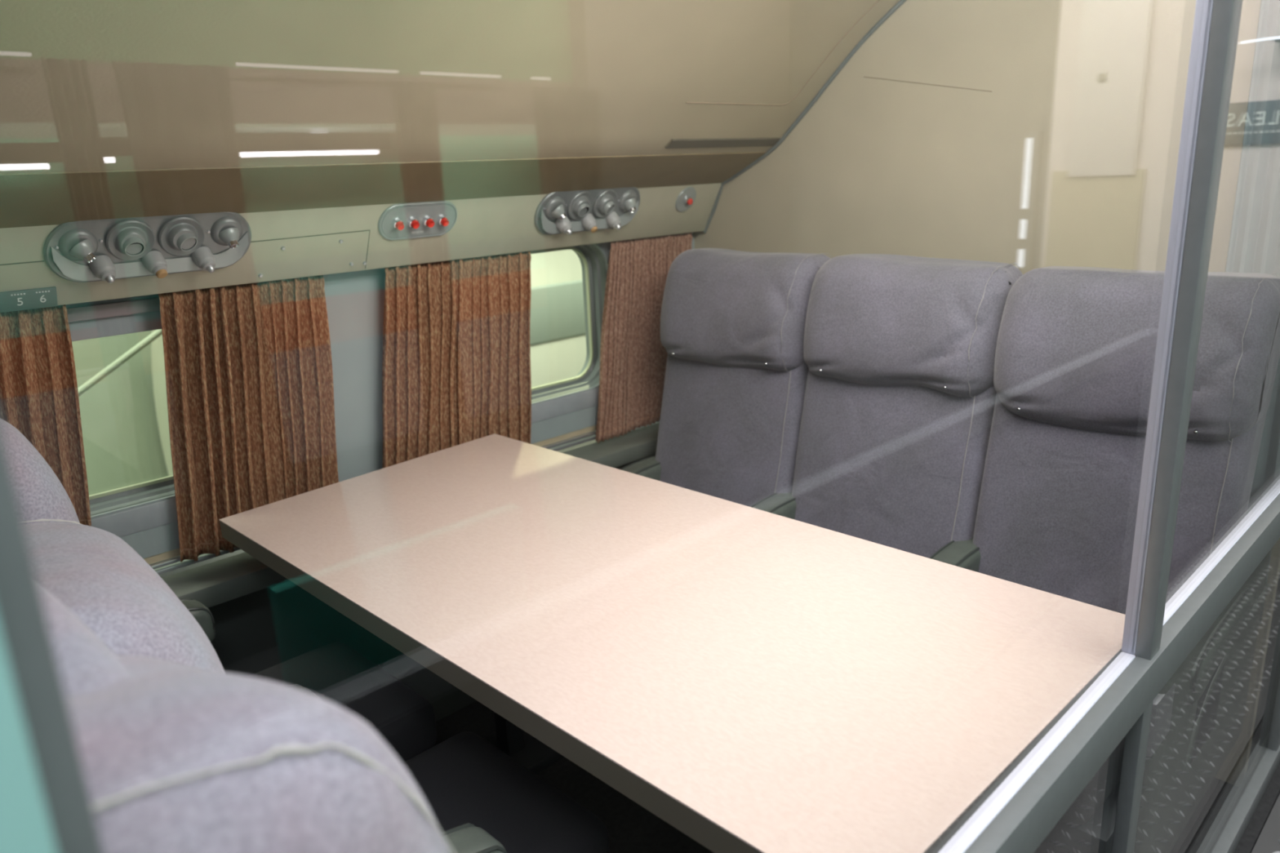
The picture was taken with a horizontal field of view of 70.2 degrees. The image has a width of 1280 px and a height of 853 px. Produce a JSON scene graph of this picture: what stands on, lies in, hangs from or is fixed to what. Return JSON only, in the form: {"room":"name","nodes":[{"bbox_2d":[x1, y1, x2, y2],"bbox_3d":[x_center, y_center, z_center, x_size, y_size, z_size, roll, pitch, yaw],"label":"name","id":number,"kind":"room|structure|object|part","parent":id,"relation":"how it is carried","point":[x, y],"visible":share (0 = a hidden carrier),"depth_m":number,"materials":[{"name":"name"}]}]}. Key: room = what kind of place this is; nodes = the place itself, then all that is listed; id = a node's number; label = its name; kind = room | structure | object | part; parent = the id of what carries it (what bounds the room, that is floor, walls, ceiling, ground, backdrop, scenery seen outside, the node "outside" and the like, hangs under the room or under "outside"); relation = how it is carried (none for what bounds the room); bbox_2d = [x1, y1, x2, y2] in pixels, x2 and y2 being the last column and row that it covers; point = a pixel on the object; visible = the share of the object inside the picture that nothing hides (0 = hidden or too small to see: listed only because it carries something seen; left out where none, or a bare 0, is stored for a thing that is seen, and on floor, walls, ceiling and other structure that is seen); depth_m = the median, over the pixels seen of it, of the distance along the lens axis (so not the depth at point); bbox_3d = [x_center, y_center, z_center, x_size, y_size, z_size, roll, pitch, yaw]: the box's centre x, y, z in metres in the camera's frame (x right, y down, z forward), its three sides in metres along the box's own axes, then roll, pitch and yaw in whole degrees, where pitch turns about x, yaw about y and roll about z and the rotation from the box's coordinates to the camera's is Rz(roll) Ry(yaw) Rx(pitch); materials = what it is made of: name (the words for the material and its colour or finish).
{"room":"airplane cabin","nodes":[
{"label":"airplane cabin","id":0,"kind":"room"},
{"bbox_2d":[90,232,694,720],"bbox_3d":[-0.770,0.246,2.048,2.650,1.195,0.070,-17,22,-42],"label":"wall","id":1,"kind":"structure","parent":0,"point":[355,300],"depth_m":2.05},
{"bbox_2d":[0,286,57,312],"bbox_3d":[-1.123,-0.189,1.458,0.330,0.035,0.021,-17,22,-42],"label":"placard","id":2,"kind":"object","parent":1,"relation":"attached to","point":[45,297],"visible":1,"depth_m":1.54,"materials":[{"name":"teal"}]},
{"bbox_2d":[65,293,177,537],"bbox_3d":[-1.001,-0.029,1.777,0.510,0.460,0.099,-17,22,-42],"label":"window","id":3,"kind":"structure","parent":1,"relation":"in","point":[122,316],"depth_m":1.75,"materials":[{"name":"grey metal"}]},
{"bbox_3d":[-0.987,-0.218,1.700,0.400,0.025,0.014,-17,22,-42],"label":"shade rail","id":4,"kind":"part","parent":3,"relation":"part of","materials":[{"name":"grey metal"}]},
{"bbox_2d":[65,293,161,341],"bbox_3d":[-0.995,-0.208,1.712,0.412,0.073,0.008,-17,22,-42],"label":"shade","id":5,"kind":"object","parent":3,"relation":"attached to","point":[122,316],"depth_m":1.71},
{"bbox_3d":[-1.005,-0.056,1.773,0.420,0.405,0.089,-17,22,-42],"label":"frame","id":6,"kind":"part","parent":3,"relation":"part of","materials":[{"name":"grey"}]},
{"bbox_3d":[-0.963,0.175,1.804,0.510,0.051,0.017,-17,22,-42],"label":"sill","id":7,"kind":"part","parent":3,"relation":"part of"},
{"bbox_2d":[43,212,251,283],"bbox_3d":[-0.867,-0.324,1.626,0.346,0.116,0.071,-17,22,-42],"label":"unit","id":8,"kind":"object","parent":1,"relation":"attached to","point":[108,250],"visible":1,"depth_m":1.61,"materials":[{"name":"grey paint"}]},
{"bbox_2d":[57,228,97,262],"bbox_3d":[-0.945,-0.304,1.534,0.060,0.057,0.039,-17,22,-42],"label":"spotlight","id":9,"kind":"object","parent":8,"relation":"attached to","point":[74,245],"depth_m":1.52,"materials":[{"name":"silver metal"}]},
{"bbox_3d":[-0.885,-0.322,1.585,0.080,0.080,0.018,-17,49,-42],"label":"outlet dish","id":10,"kind":"part","parent":8,"relation":"part of","materials":[{"name":"grey paint"}]},
{"bbox_2d":[51,231,248,280],"bbox_3d":[-0.868,-0.306,1.634,0.326,0.067,0.010,-17,49,-42],"label":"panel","id":11,"kind":"object","parent":8,"relation":"attached to","point":[135,260],"depth_m":1.62,"materials":[{"name":"grey metal"}]},
{"bbox_3d":[-0.825,-0.341,1.642,0.080,0.080,0.018,-17,49,-42],"label":"outlet dish","id":12,"kind":"part","parent":8,"relation":"part of","materials":[{"name":"grey paint"}]},
{"bbox_2d":[210,216,243,248],"bbox_3d":[-0.768,-0.362,1.696,0.060,0.058,0.040,-17,22,-42],"label":"spotlight","id":13,"kind":"object","parent":8,"relation":"attached to","point":[226,232],"depth_m":1.69,"materials":[{"name":"silver metal"}]},
{"bbox_2d":[0,182,721,305],"bbox_3d":[-0.738,-0.371,1.812,2.650,0.162,0.136,-17,22,-42],"label":"overhead panel","id":14,"kind":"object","parent":1,"relation":"attached to","point":[289,244],"depth_m":1.90,"materials":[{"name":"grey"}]},
{"bbox_2d":[143,424,596,564],"bbox_3d":[-0.759,0.180,2.015,2.650,0.053,0.010,-17,22,-42],"label":"trim","id":15,"kind":"structure","parent":1,"relation":"attached to","point":[166,555],"depth_m":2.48,"materials":[{"name":"grey plastic"}]},
{"bbox_2d":[149,430,595,574],"bbox_3d":[-0.754,0.218,2.022,2.650,0.022,0.020,-17,22,-42],"label":"trim","id":16,"kind":"structure","parent":1,"relation":"attached to","point":[173,563],"depth_m":1.89,"materials":[{"name":"metal"}]},
{"bbox_2d":[161,422,659,608],"bbox_3d":[-0.715,0.272,1.999,2.650,0.048,0.125,-17,22,-42],"label":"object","id":17,"kind":"structure","parent":1,"relation":"attached to","point":[213,584],"depth_m":1.87,"materials":[{"name":"grey metal"}]},
{"bbox_2d":[377,200,457,240],"bbox_3d":[-0.483,-0.451,1.987,0.196,0.079,0.046,-17,22,-42],"label":"control panel","id":18,"kind":"object","parent":1,"relation":"attached to","point":[399,221],"visible":1,"depth_m":1.98,"materials":[{"name":"grey metal"}]},
{"bbox_2d":[530,244,606,423],"bbox_3d":[-0.264,-0.258,2.474,0.510,0.460,0.099,-17,22,-42],"label":"window","id":19,"kind":"structure","parent":1,"relation":"in","point":[592,261],"depth_m":2.58,"materials":[{"name":"grey metal"}]},
{"bbox_3d":[-0.227,-0.054,2.502,0.510,0.051,0.017,-17,22,-42],"label":"sill","id":20,"kind":"part","parent":19,"relation":"part of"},
{"bbox_2d":[533,186,639,235],"bbox_3d":[-0.128,-0.555,2.325,0.352,0.116,0.071,-17,22,-42],"label":"unit","id":21,"kind":"object","parent":1,"relation":"attached to","point":[568,212],"visible":1,"depth_m":2.31,"materials":[{"name":"grey paint"}]},
{"bbox_2d":[544,196,565,220],"bbox_3d":[-0.206,-0.535,2.233,0.060,0.057,0.039,-17,22,-42],"label":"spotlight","id":22,"kind":"object","parent":21,"relation":"attached to","point":[554,206],"depth_m":2.22,"materials":[{"name":"silver metal"}]},
{"bbox_3d":[-0.147,-0.552,2.284,0.080,0.080,0.018,-17,49,-42],"label":"outlet dish","id":23,"kind":"part","parent":21,"relation":"part of","materials":[{"name":"grey paint"}]},
{"bbox_2d":[538,201,638,233],"bbox_3d":[-0.129,-0.536,2.333,0.332,0.067,0.010,-17,49,-42],"label":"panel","id":24,"kind":"object","parent":21,"relation":"attached to","point":[580,215],"depth_m":2.31,"materials":[{"name":"grey metal"}]},
{"bbox_3d":[-0.086,-0.571,2.341,0.080,0.080,0.018,-17,49,-42],"label":"outlet dish","id":25,"kind":"part","parent":21,"relation":"part of","materials":[{"name":"grey paint"}]},
{"bbox_2d":[618,190,636,213],"bbox_3d":[-0.029,-0.593,2.396,0.060,0.058,0.040,-17,22,-42],"label":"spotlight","id":26,"kind":"object","parent":21,"relation":"attached to","point":[627,198],"depth_m":2.38,"materials":[{"name":"silver metal"}]},
{"bbox_2d":[675,186,696,212],"bbox_3d":[0.129,-0.641,2.567,0.077,0.070,0.040,-16,21,-40],"label":"button","id":27,"kind":"object","parent":1,"relation":"attached to","point":[686,198],"visible":1,"depth_m":2.56,"materials":[{"name":"grey metal"}]},
{"bbox_3d":[-0.748,-0.303,1.856,2.625,0.008,0.015,-17,22,-42],"label":"rail","id":28,"kind":"object","parent":1,"relation":"attached to","visible":0},
{"bbox_2d":[0,304,91,526],"bbox_3d":[-1.094,0.011,1.580,0.246,0.416,0.039,-17,22,-42],"label":"curtain","id":29,"kind":"object","parent":28,"relation":"hanging from","point":[39,392],"visible":0.52,"depth_m":1.60,"materials":[{"name":"brown fabric"}]},
{"bbox_2d":[158,275,338,562],"bbox_3d":[-0.799,-0.023,1.879,0.055,0.538,0.380,12,22,42],"label":"curtain","id":30,"kind":"object","parent":28,"relation":"hanging from","point":[249,374],"visible":0.88,"depth_m":1.85,"materials":[{"name":"brown fabric"}]},
{"bbox_2d":[382,251,531,468],"bbox_3d":[-0.445,-0.132,2.210,0.484,0.538,0.048,-17,22,-42],"label":"curtain","id":31,"kind":"object","parent":28,"relation":"hanging from","point":[456,357],"visible":0.88,"depth_m":2.19,"materials":[{"name":"brown fabric"}]},
{"bbox_2d":[595,232,692,443],"bbox_3d":[0.011,-0.266,2.644,0.418,0.554,0.033,-17,22,-42],"label":"curtain","id":32,"kind":"object","parent":28,"relation":"hanging from","point":[633,357],"visible":0.73,"depth_m":2.61,"materials":[{"name":"brown fabric"}]},
{"bbox_2d":[0,0,899,173],"bbox_3d":[-0.179,-0.632,1.136,2.650,0.708,1.528,-17,22,-42],"label":"ceiling","id":33,"kind":"structure","parent":0,"point":[86,85],"depth_m":1.54,"materials":[{"name":"brown plastic"}]},
{"bbox_2d":[1225,0,1279,623],"bbox_3d":[1.179,-0.496,1.665,0.153,1.850,0.019,10,20,38],"label":"wall","id":34,"kind":"structure","parent":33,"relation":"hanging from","point":[1254,245],"depth_m":1.70,"materials":[{"name":"beige paint"}]},
{"bbox_2d":[434,700,1279,852],"bbox_3d":[1.172,0.999,1.365,4.150,0.060,4.000,-17,22,-42],"label":"floor","id":35,"kind":"structure","parent":0,"point":[632,828],"depth_m":1.96,"materials":[{"name":"carpet"}]},
{"bbox_2d":[0,417,609,852],"bbox_3d":[-0.443,0.512,1.152,0.776,1.145,1.437,-17,22,-42],"label":"seat","id":36,"kind":"object","parent":35,"relation":"on","point":[322,749],"visible":0.81,"depth_m":0.46,"materials":[{"name":"grey fabric"},{"name":"grey green plastic"}]},
{"bbox_3d":[-0.255,0.455,0.659,0.341,0.728,0.456,-17,22,-42],"label":"backrest","id":37,"kind":"part","parent":36,"relation":"part of","materials":[{"name":"grey fabric"}]},
{"bbox_3d":[-0.936,0.391,1.608,0.340,0.100,0.072,-17,22,-42],"label":"armrest","id":38,"kind":"part","parent":36,"relation":"part of","materials":[{"name":"grey fabric"}]},
{"bbox_3d":[-0.618,0.465,1.297,0.340,0.100,0.072,-17,22,-42],"label":"armrest","id":39,"kind":"part","parent":36,"relation":"part of","materials":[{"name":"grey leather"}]},
{"bbox_2d":[250,641,437,763],"bbox_3d":[-0.647,0.560,1.626,0.450,0.110,0.373,-17,22,-42],"label":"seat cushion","id":40,"kind":"object","parent":36,"relation":"on","point":[335,672],"depth_m":1.67,"materials":[{"name":"grey fabric"}]},
{"bbox_3d":[-0.292,0.542,0.978,0.340,0.100,0.072,-17,22,-42],"label":"armrest","id":41,"kind":"part","parent":36,"relation":"part of","materials":[{"name":"grey plastic"}]},
{"bbox_2d":[402,731,609,852],"bbox_3d":[-0.320,0.637,1.307,0.450,0.110,0.373,-17,22,-42],"label":"seat cushion","id":42,"kind":"object","parent":36,"relation":"on","point":[463,779],"depth_m":1.36,"materials":[{"name":"grey fabric"}]},
{"bbox_2d":[0,0,1279,852],"bbox_3d":[0.852,-0.175,1.242,3.950,2.310,0.058,-17,22,-42],"label":"frame","id":43,"kind":"object","parent":35,"relation":"on","point":[46,804],"visible":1,"depth_m":0.99,"materials":[{"name":"grey metal"}]},
{"bbox_3d":[-0.316,0.664,0.237,0.479,1.340,0.016,-17,22,-42],"label":"panel","id":44,"kind":"part","parent":43,"relation":"part of","materials":[{"name":"teal"}]},
{"bbox_3d":[-0.182,0.166,0.285,0.032,2.260,0.025,-17,22,-42],"label":"post","id":45,"kind":"part","parent":43,"relation":"part of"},
{"bbox_3d":[1.061,0.179,1.543,3.405,0.062,0.021,-17,22,-42],"label":"rail","id":46,"kind":"part","parent":43,"relation":"part of","materials":[{"name":"grey metal"}]},
{"bbox_3d":[0.617,-0.079,1.031,0.036,2.260,0.018,-17,22,-42],"label":"post","id":47,"kind":"part","parent":43,"relation":"part of","materials":[{"name":"grey metal"}]},
{"bbox_3d":[1.463,0.395,2.025,2.286,0.648,0.005,-17,22,-42],"label":"clear pane","id":48,"kind":"part","parent":43,"relation":"part of","materials":[{"name":"glass"}]},
{"bbox_3d":[1.086,0.853,1.739,3.405,0.045,0.034,-17,22,-42],"label":"rail","id":49,"kind":"part","parent":43,"relation":"part of","materials":[{"name":"grey metal"}]},
{"bbox_3d":[1.431,0.431,1.985,0.060,0.693,0.018,-17,22,-42],"label":"post","id":50,"kind":"part","parent":43,"relation":"part of","materials":[{"name":"grey metal"}]},
{"bbox_2d":[218,433,1128,852],"bbox_3d":[-0.067,0.574,1.621,0.696,0.740,1.495,-17,22,-42],"label":"table","id":51,"kind":"object","parent":35,"relation":"on","point":[753,680],"visible":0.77,"depth_m":1.25,"materials":[{"name":"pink laminate"}]},
{"bbox_3d":[-0.323,0.453,2.098,0.050,0.673,0.050,-17,22,-42],"label":"leg","id":52,"kind":"part","parent":51,"relation":"part of","materials":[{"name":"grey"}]},
{"bbox_2d":[620,248,1279,852],"bbox_3d":[0.485,0.222,2.030,0.787,1.148,1.437,-17,22,-42],"label":"seat","id":53,"kind":"object","parent":35,"relation":"on","point":[988,418],"visible":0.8,"depth_m":1.84,"materials":[{"name":"grey fabric"},{"name":"grey green plastic"}]},
{"bbox_3d":[0.028,0.144,2.534,0.340,0.100,0.072,-17,22,-42],"label":"armrest","id":54,"kind":"part","parent":53,"relation":"part of","materials":[{"name":"grey leather"}]},
{"bbox_3d":[0.247,-0.049,2.394,0.268,0.710,0.456,-17,22,-42],"label":"backrest","id":55,"kind":"part","parent":53,"relation":"part of","materials":[{"name":"grey fabric"}]},
{"bbox_3d":[0.345,0.219,2.223,0.340,0.100,0.072,-17,22,-42],"label":"armrest","id":56,"kind":"part","parent":53,"relation":"part of","materials":[{"name":"grey leather"}]},
{"bbox_3d":[0.573,0.028,2.074,0.269,0.710,0.456,-17,22,-42],"label":"backrest","id":57,"kind":"part","parent":53,"relation":"part of","materials":[{"name":"grey fabric"}]},
{"bbox_3d":[0.672,0.295,1.904,0.340,0.100,0.072,-17,22,-42],"label":"armrest","id":58,"kind":"part","parent":53,"relation":"part of","materials":[{"name":"grey leather"}]},
{"bbox_3d":[0.397,0.492,2.005,0.460,0.050,1.349,-17,22,-42],"label":"seat frame","id":59,"kind":"part","parent":53,"relation":"part of","materials":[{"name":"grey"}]},
{"bbox_3d":[0.900,0.104,1.755,0.269,0.710,0.456,-17,22,-42],"label":"backrest","id":60,"kind":"part","parent":53,"relation":"part of","materials":[{"name":"grey fabric"}]},
{"bbox_3d":[1.006,0.465,1.624,0.660,0.520,0.032,-17,22,-42],"label":"panel","id":61,"kind":"part","parent":53,"relation":"part of","materials":[{"name":"grey metal"}]},
{"bbox_3d":[0.990,0.370,1.593,0.340,0.100,0.072,-17,22,-42],"label":"armrest","id":62,"kind":"part","parent":53,"relation":"part of","materials":[{"name":"grey metal"}]},
{"bbox_2d":[693,0,1279,780],"bbox_3d":[0.722,-0.569,2.196,0.041,2.560,1.700,-17,22,-42],"label":"wall","id":63,"kind":"structure","parent":0,"point":[1031,135],"depth_m":2.06,"materials":[{"name":"beige paint"}]},
{"bbox_2d":[0,151,766,228],"bbox_3d":[-0.640,-0.442,1.686,2.650,0.085,0.165,-17,22,-42],"label":"trim","id":64,"kind":"structure","parent":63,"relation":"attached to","point":[28,199],"depth_m":1.71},
{"bbox_3d":[0.735,-0.850,2.068,0.012,0.835,1.598,-17,22,-42],"label":"edge moulding","id":65,"kind":"part","parent":63,"relation":"part of","materials":[{"name":"grey plastic"}]},
{"bbox_3d":[-0.748,1.226,4.545,9.500,0.050,2.980,-17,22,-42],"label":"floor","id":66,"kind":"structure","parent":0,"visible":0},
{"bbox_2d":[151,249,586,475],"bbox_3d":[0.026,-0.329,5.603,5.000,1.900,1.900,-17,22,-42],"label":"fuselage","id":67,"kind":"object","parent":66,"relation":"on","point":[557,338],"visible":0.06,"depth_m":4.04,"materials":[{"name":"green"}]},
{"label":"outside","id":68,"kind":"structure","parent":0,"visible":0},
{"bbox_2d":[77,328,162,396],"bbox_3d":[-1.357,-0.347,2.807,0.020,0.487,1.013,10,20,38],"label":"pipe","id":69,"kind":"object","parent":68,"point":[149,339],"visible":0.19,"depth_m":2.64,"materials":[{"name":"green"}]},
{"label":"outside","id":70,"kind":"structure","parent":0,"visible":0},
{"bbox_2d":[71,330,168,495],"bbox_3d":[-1.938,-1.456,4.920,9.500,5.000,0.100,-17,22,-42],"label":"wall","id":71,"kind":"structure","parent":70,"point":[122,444],"depth_m":4.52,"materials":[{"name":"paint"}]}
]}

